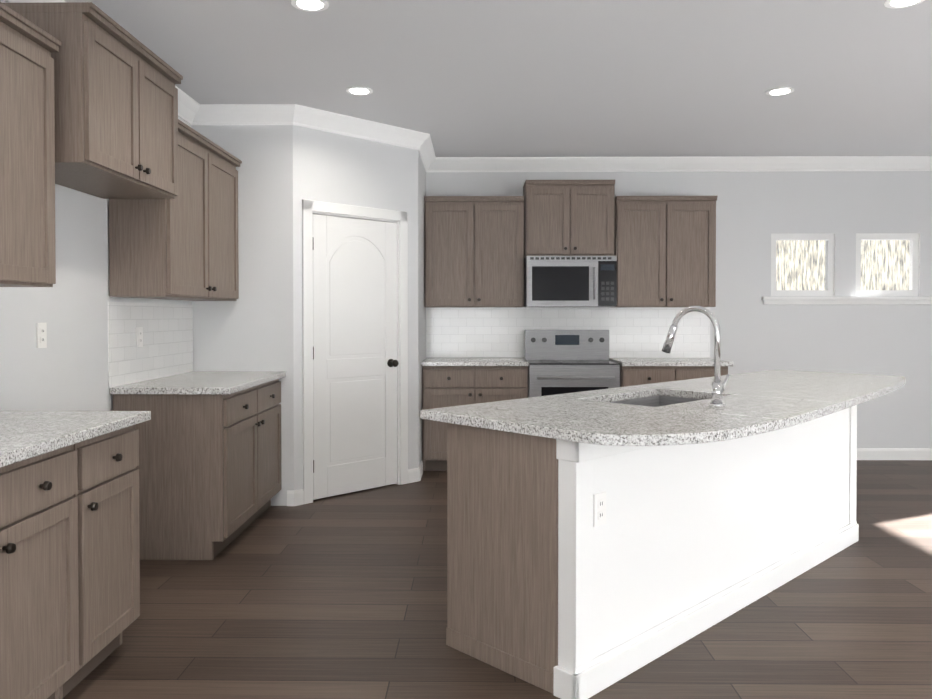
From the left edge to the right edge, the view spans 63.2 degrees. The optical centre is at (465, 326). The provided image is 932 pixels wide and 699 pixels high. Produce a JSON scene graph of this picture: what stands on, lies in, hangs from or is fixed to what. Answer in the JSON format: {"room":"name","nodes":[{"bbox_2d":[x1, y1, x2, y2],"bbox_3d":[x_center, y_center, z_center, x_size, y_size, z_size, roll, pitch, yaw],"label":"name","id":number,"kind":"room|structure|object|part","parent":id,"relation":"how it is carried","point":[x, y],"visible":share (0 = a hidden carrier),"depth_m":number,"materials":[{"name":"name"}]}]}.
{"room":"kitchen","nodes":[
{"label":"kitchen","id":0,"kind":"room"},
{"bbox_2d":[0,0,191,410],"bbox_3d":[-1.993,-0.084,1.991,0.120,2.740,10.170,0,1,1],"label":"wall","id":1,"kind":"structure","parent":0,"point":[66,369],"depth_m":3.63,"materials":[{"name":"paint"}]},
{"bbox_2d":[0,2,60,286],"bbox_3d":[-1.742,-0.621,2.488,0.352,0.950,0.915,0,1,1],"label":"upper cabinet","id":2,"kind":"object","parent":1,"relation":"attached to","point":[27,190],"visible":1,"depth_m":2.76,"materials":[{"name":"beige wood"}]},
{"bbox_2d":[36,323,46,347],"bbox_3d":[-1.908,0.041,3.407,0.010,0.114,0.070,0,1,1],"label":"outlet","id":3,"kind":"object","parent":1,"relation":"attached to","point":[41,335],"visible":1,"depth_m":3.40,"materials":[{"name":"white plastic"}]},
{"bbox_2d":[3,2,182,198],"bbox_3d":[-1.689,-0.978,3.485,0.432,0.635,0.935,0,1,1],"label":"upper cabinet","id":4,"kind":"object","parent":1,"relation":"attached to","point":[116,109],"visible":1,"depth_m":3.26,"materials":[{"name":"beige wood"}]},
{"bbox_2d":[136,327,142,346],"bbox_3d":[-1.889,0.062,4.387,0.010,0.114,0.070,0,1,1],"label":"outlet","id":5,"kind":"object","parent":1,"relation":"attached to","point":[139,336],"visible":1,"depth_m":4.38,"materials":[{"name":"white plastic"}]},
{"bbox_2d":[108,302,192,387],"bbox_3d":[-1.911,0.107,3.401,0.004,0.457,3.647,0,1,1],"label":"tile backsplash","id":6,"kind":"structure","parent":1,"relation":"attached to","point":[166,349],"depth_m":4.52,"materials":[{"name":"white tile"}]},
{"bbox_2d":[109,119,241,300],"bbox_3d":[-1.714,-0.646,4.612,0.352,0.960,1.185,0,1,1],"label":"upper cabinet","id":7,"kind":"object","parent":1,"relation":"attached to","point":[183,245],"visible":0.81,"depth_m":4.29,"materials":[{"name":"beige wood"}]},
{"bbox_2d":[4,0,931,171],"bbox_3d":[1.716,-1.394,1.922,7.300,0.118,9.930,0,1,1],"label":"crown molding","id":8,"kind":"structure","parent":1,"relation":"attached to","point":[191,111],"depth_m":6.79,"materials":[{"name":"white"}]},
{"bbox_2d":[191,125,293,505],"bbox_3d":[-1.538,-0.130,5.275,0.700,2.740,0.110,0,1,1],"label":"wall","id":9,"kind":"structure","parent":0,"point":[250,328],"depth_m":5.22,"materials":[{"name":"paint"}]},
{"bbox_2d":[293,125,417,489],"bbox_3d":[-0.822,-0.135,5.649,1.131,2.740,0.110,-1,1,-44],"label":"wall","id":10,"kind":"structure","parent":0,"point":[336,168],"depth_m":5.55,"materials":[{"name":"paint"}]},
{"bbox_2d":[287,489,303,505],"bbox_3d":[-1.182,1.188,5.250,0.104,0.105,0.064,0,1,1],"label":"baseboard","id":11,"kind":"structure","parent":10,"relation":"attached to","point":[295,497],"depth_m":5.22,"materials":[{"name":"white wood"}]},
{"bbox_2d":[302,199,407,503],"bbox_3d":[-0.834,0.175,5.629,0.940,2.120,0.128,-1,1,-44],"label":"door frame","id":12,"kind":"structure","parent":10,"relation":"attached to","point":[310,208],"depth_m":5.50,"materials":[{"name":"white wood"}]},
{"bbox_2d":[313,214,398,499],"bbox_3d":[-0.791,0.215,5.582,0.762,2.017,0.115,-1,1,-44],"label":"pantry door","id":13,"kind":"structure","parent":10,"relation":"in","point":[355,363],"depth_m":5.58,"materials":[{"name":"white wood"}]},
{"bbox_2d":[418,151,425,466],"bbox_3d":[-0.427,-0.147,6.470,0.110,2.740,0.930,0,1,1],"label":"wall","id":14,"kind":"structure","parent":0,"point":[421,270],"depth_m":6.36,"materials":[{"name":"paint"}]},
{"bbox_2d":[408,460,422,482],"bbox_3d":[-0.411,1.176,6.125,0.100,0.105,0.396,0,1,1],"label":"baseboard","id":15,"kind":"structure","parent":14,"relation":"attached to","point":[415,474],"depth_m":5.99,"materials":[{"name":"white"}]},
{"bbox_2d":[63,460,931,698],"bbox_3d":[1.716,1.337,1.961,7.900,0.100,10.530,0,1,1],"label":"floor","id":16,"kind":"structure","parent":0,"point":[342,596],"depth_m":3.24,"materials":[{"name":"brown wood"}]},
{"bbox_2d":[0,439,99,698],"bbox_3d":[-1.617,0.837,2.148,0.612,0.893,0.988,0,1,1],"label":"base cabinet","id":17,"kind":"object","parent":16,"relation":"on","point":[50,584],"depth_m":2.39,"materials":[{"name":"beige wood"}]},
{"bbox_2d":[0,411,151,470],"bbox_3d":[-1.602,0.369,2.342,0.646,0.036,1.430,0,1,1],"label":"countertop","id":18,"kind":"structure","parent":17,"relation":"on","point":[24,435],"depth_m":2.61,"materials":[{"name":"grey stone"}]},
{"bbox_2d":[96,423,147,662],"bbox_3d":[-1.609,0.829,2.766,0.612,0.893,0.531,0,1,1],"label":"base cabinet","id":19,"kind":"object","parent":16,"relation":"on","point":[96,507],"depth_m":2.87,"materials":[{"name":"beige wood"}]},
{"bbox_2d":[113,379,281,559],"bbox_3d":[-1.583,0.802,4.646,0.612,0.893,1.160,0,1,1],"label":"base cabinet","id":20,"kind":"object","parent":16,"relation":"on","point":[214,461],"depth_m":4.07,"materials":[{"name":"beige wood"}]},
{"bbox_2d":[110,371,285,394],"bbox_3d":[-1.570,0.337,4.627,0.646,0.036,1.191,0,1,1],"label":"countertop","id":21,"kind":"structure","parent":20,"relation":"on","point":[194,382],"depth_m":4.28,"materials":[{"name":"grey stone"}]},
{"bbox_2d":[422,366,527,470],"bbox_3d":[0.080,0.775,6.627,0.885,0.893,0.612,0,1,1],"label":"base cabinet","id":22,"kind":"object","parent":16,"relation":"on","point":[448,382],"depth_m":6.33,"materials":[{"name":"beige wood"}]},
{"bbox_2d":[421,358,527,365],"bbox_3d":[0.078,0.309,6.607,0.889,0.036,0.646,0,1,1],"label":"countertop","id":23,"kind":"structure","parent":22,"relation":"on","point":[428,361],"depth_m":6.29,"materials":[{"name":"grey stone"}]},
{"bbox_2d":[525,330,619,397],"bbox_3d":[0.909,0.629,6.578,0.756,1.185,0.676,0,1,1],"label":"range","id":24,"kind":"object","parent":16,"relation":"on","point":[564,361],"visible":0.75,"depth_m":6.44,"materials":[{"name":"silver metal"}]},
{"bbox_2d":[445,406,858,698],"bbox_3d":[1.093,0.815,3.721,2.680,0.893,0.682,-1,1,-44],"label":"kitchen island","id":25,"kind":"object","parent":16,"relation":"on","point":[598,541],"depth_m":2.89,"materials":[{"name":"white"}]},
{"bbox_2d":[593,491,605,526],"bbox_3d":[0.471,0.642,2.658,0.070,0.114,0.010,-1,1,-44],"label":"outlet","id":26,"kind":"object","parent":25,"relation":"attached to","point":[599,497],"depth_m":2.65,"materials":[{"name":"white plastic"}]},
{"bbox_2d":[420,370,904,457],"bbox_3d":[1.412,0.348,3.837,3.352,0.036,1.146,-1,1,-44],"label":"island countertop","id":27,"kind":"structure","parent":25,"relation":"on","point":[767,401],"depth_m":3.06,"materials":[{"name":"grey stone"}]},
{"bbox_2d":[596,394,707,405],"bbox_3d":[0.908,0.483,3.591,0.732,0.252,0.432,-1,1,-44],"label":"sink","id":28,"kind":"object","parent":27,"relation":"in","point":[640,399],"depth_m":3.89,"materials":[{"name":"grey metal"}]},
{"bbox_2d":[662,306,731,405],"bbox_3d":[1.002,0.124,3.310,0.110,0.426,0.295,-1,1,-44],"label":"faucet","id":29,"kind":"object","parent":27,"relation":"on","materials":[{"name":"silver metal"}]},
{"bbox_3d":[1.296,0.818,3.512,2.680,0.893,0.099,-1,1,-44],"label":"panel","id":30,"kind":"part","parent":25,"relation":"part of","materials":[{"name":"white"}]},
{"bbox_2d":[617,362,727,386],"bbox_3d":[1.744,0.775,6.604,0.885,0.893,0.612,0,1,1],"label":"base cabinet","id":31,"kind":"object","parent":16,"relation":"on","point":[629,375],"depth_m":6.30,"materials":[{"name":"beige wood"}]},
{"bbox_2d":[609,358,732,365],"bbox_3d":[1.755,0.310,6.585,0.918,0.036,0.646,0,1,1],"label":"countertop","id":32,"kind":"structure","parent":31,"relation":"on","point":[624,361],"depth_m":6.29,"materials":[{"name":"grey stone"}]},
{"bbox_2d":[64,0,931,156],"bbox_3d":[1.716,-1.503,1.921,7.900,0.100,10.530,0,1,1],"label":"ceiling","id":33,"kind":"structure","parent":0,"point":[568,78],"depth_m":4.37,"materials":[{"name":"paint"}]},
{"bbox_2d":[291,0,328,11],"bbox_3d":[-0.713,-1.472,3.460,0.169,0.006,0.169,-1,1,-38],"label":"recessed light","id":34,"kind":"object","parent":33,"relation":"in","point":[313,5],"depth_m":3.47,"materials":[{"name":"white"}]},
{"bbox_2d":[346,86,372,94],"bbox_3d":[-0.675,-1.490,4.799,0.169,0.006,0.169,0,1,-5],"label":"recessed light","id":35,"kind":"object","parent":33,"relation":"in","point":[357,90],"depth_m":4.78,"materials":[{"name":"white"}]},
{"bbox_2d":[766,87,793,95],"bbox_3d":[1.996,-1.491,4.813,0.169,0.006,0.169,0,1,-5],"label":"recessed light","id":36,"kind":"object","parent":33,"relation":"in","point":[782,90],"depth_m":4.80,"materials":[{"name":"white"}]},
{"bbox_2d":[884,0,924,8],"bbox_3d":[1.987,-1.471,3.423,0.169,0.006,0.169,0,1,-5],"label":"recessed light","id":37,"kind":"object","parent":33,"relation":"in","point":[895,4],"depth_m":3.45,"materials":[{"name":"white"}]},
{"bbox_2d":[426,171,931,447],"bbox_3d":[1.785,-0.153,6.965,7.540,2.740,0.120,0,1,1],"label":"wall","id":38,"kind":"structure","parent":0,"point":[755,211],"depth_m":6.88,"materials":[{"name":"paint"}]},
{"bbox_2d":[424,196,523,306],"bbox_3d":[0.074,-0.650,6.739,0.868,0.960,0.352,0,1,1],"label":"upper cabinet","id":39,"kind":"object","parent":38,"relation":"attached to","point":[474,251],"visible":1,"depth_m":6.60,"materials":[{"name":"beige wood"}]},
{"bbox_2d":[426,307,709,357],"bbox_3d":[0.931,0.058,6.916,2.586,0.457,0.004,0,1,1],"label":"tile backsplash","id":40,"kind":"structure","parent":38,"relation":"attached to","point":[638,332],"depth_m":6.91,"materials":[{"name":"white tile"}]},
{"bbox_2d":[523,180,614,257],"bbox_3d":[0.907,-0.943,6.724,0.775,0.655,0.352,0,1,1],"label":"upper cabinet","id":41,"kind":"object","parent":38,"relation":"attached to","point":[568,217],"visible":1,"depth_m":6.58,"materials":[{"name":"beige wood"}]},
{"bbox_2d":[524,256,616,306],"bbox_3d":[0.907,-0.388,6.669,0.768,0.434,0.472,0,1,1],"label":"over-the-range microwave","id":42,"kind":"object","parent":41,"relation":"attached to","point":[570,281],"visible":1,"depth_m":6.48,"materials":[{"name":"silver metal"}]},
{"bbox_2d":[614,196,717,306],"bbox_3d":[1.740,-0.650,6.716,0.868,0.960,0.352,0,1,1],"label":"upper cabinet","id":43,"kind":"object","parent":38,"relation":"attached to","point":[665,250],"visible":0.98,"depth_m":6.58,"materials":[{"name":"beige wood"}]},
{"bbox_2d":[771,233,834,295],"bbox_3d":[3.065,-0.558,6.942,0.580,0.570,0.119,0,1,1],"label":"window","id":44,"kind":"structure","parent":38,"relation":"in","point":[829,268],"depth_m":6.90,"materials":[{"name":"white"}]},
{"bbox_2d":[762,297,931,303],"bbox_3d":[3.831,-0.233,6.853,2.285,0.071,0.044,0,1,1],"label":"window sill","id":45,"kind":"structure","parent":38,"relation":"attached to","point":[847,300],"depth_m":6.86,"materials":[{"name":"white"}]},
{"bbox_2d":[856,233,919,295],"bbox_3d":[3.829,-0.558,6.932,0.580,0.570,0.119,0,1,1],"label":"window","id":46,"kind":"structure","parent":38,"relation":"in","point":[914,265],"depth_m":6.89,"materials":[{"name":"white"}]},
{"bbox_2d":[857,448,931,459],"bbox_3d":[3.811,1.165,6.888,3.165,0.105,0.016,0,1,1],"label":"baseboard","id":47,"kind":"structure","parent":38,"relation":"attached to","point":[894,453],"depth_m":6.87,"materials":[{"name":"white wood"}]},
{"label":"outside","id":48,"kind":"structure","parent":0,"visible":0},
{"bbox_2d":[776,240,909,289],"bbox_3d":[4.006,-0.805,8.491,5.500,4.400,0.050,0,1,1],"label":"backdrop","id":49,"kind":"structure","parent":48,"point":[904,246],"depth_m":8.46,"materials":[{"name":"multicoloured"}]}
]}

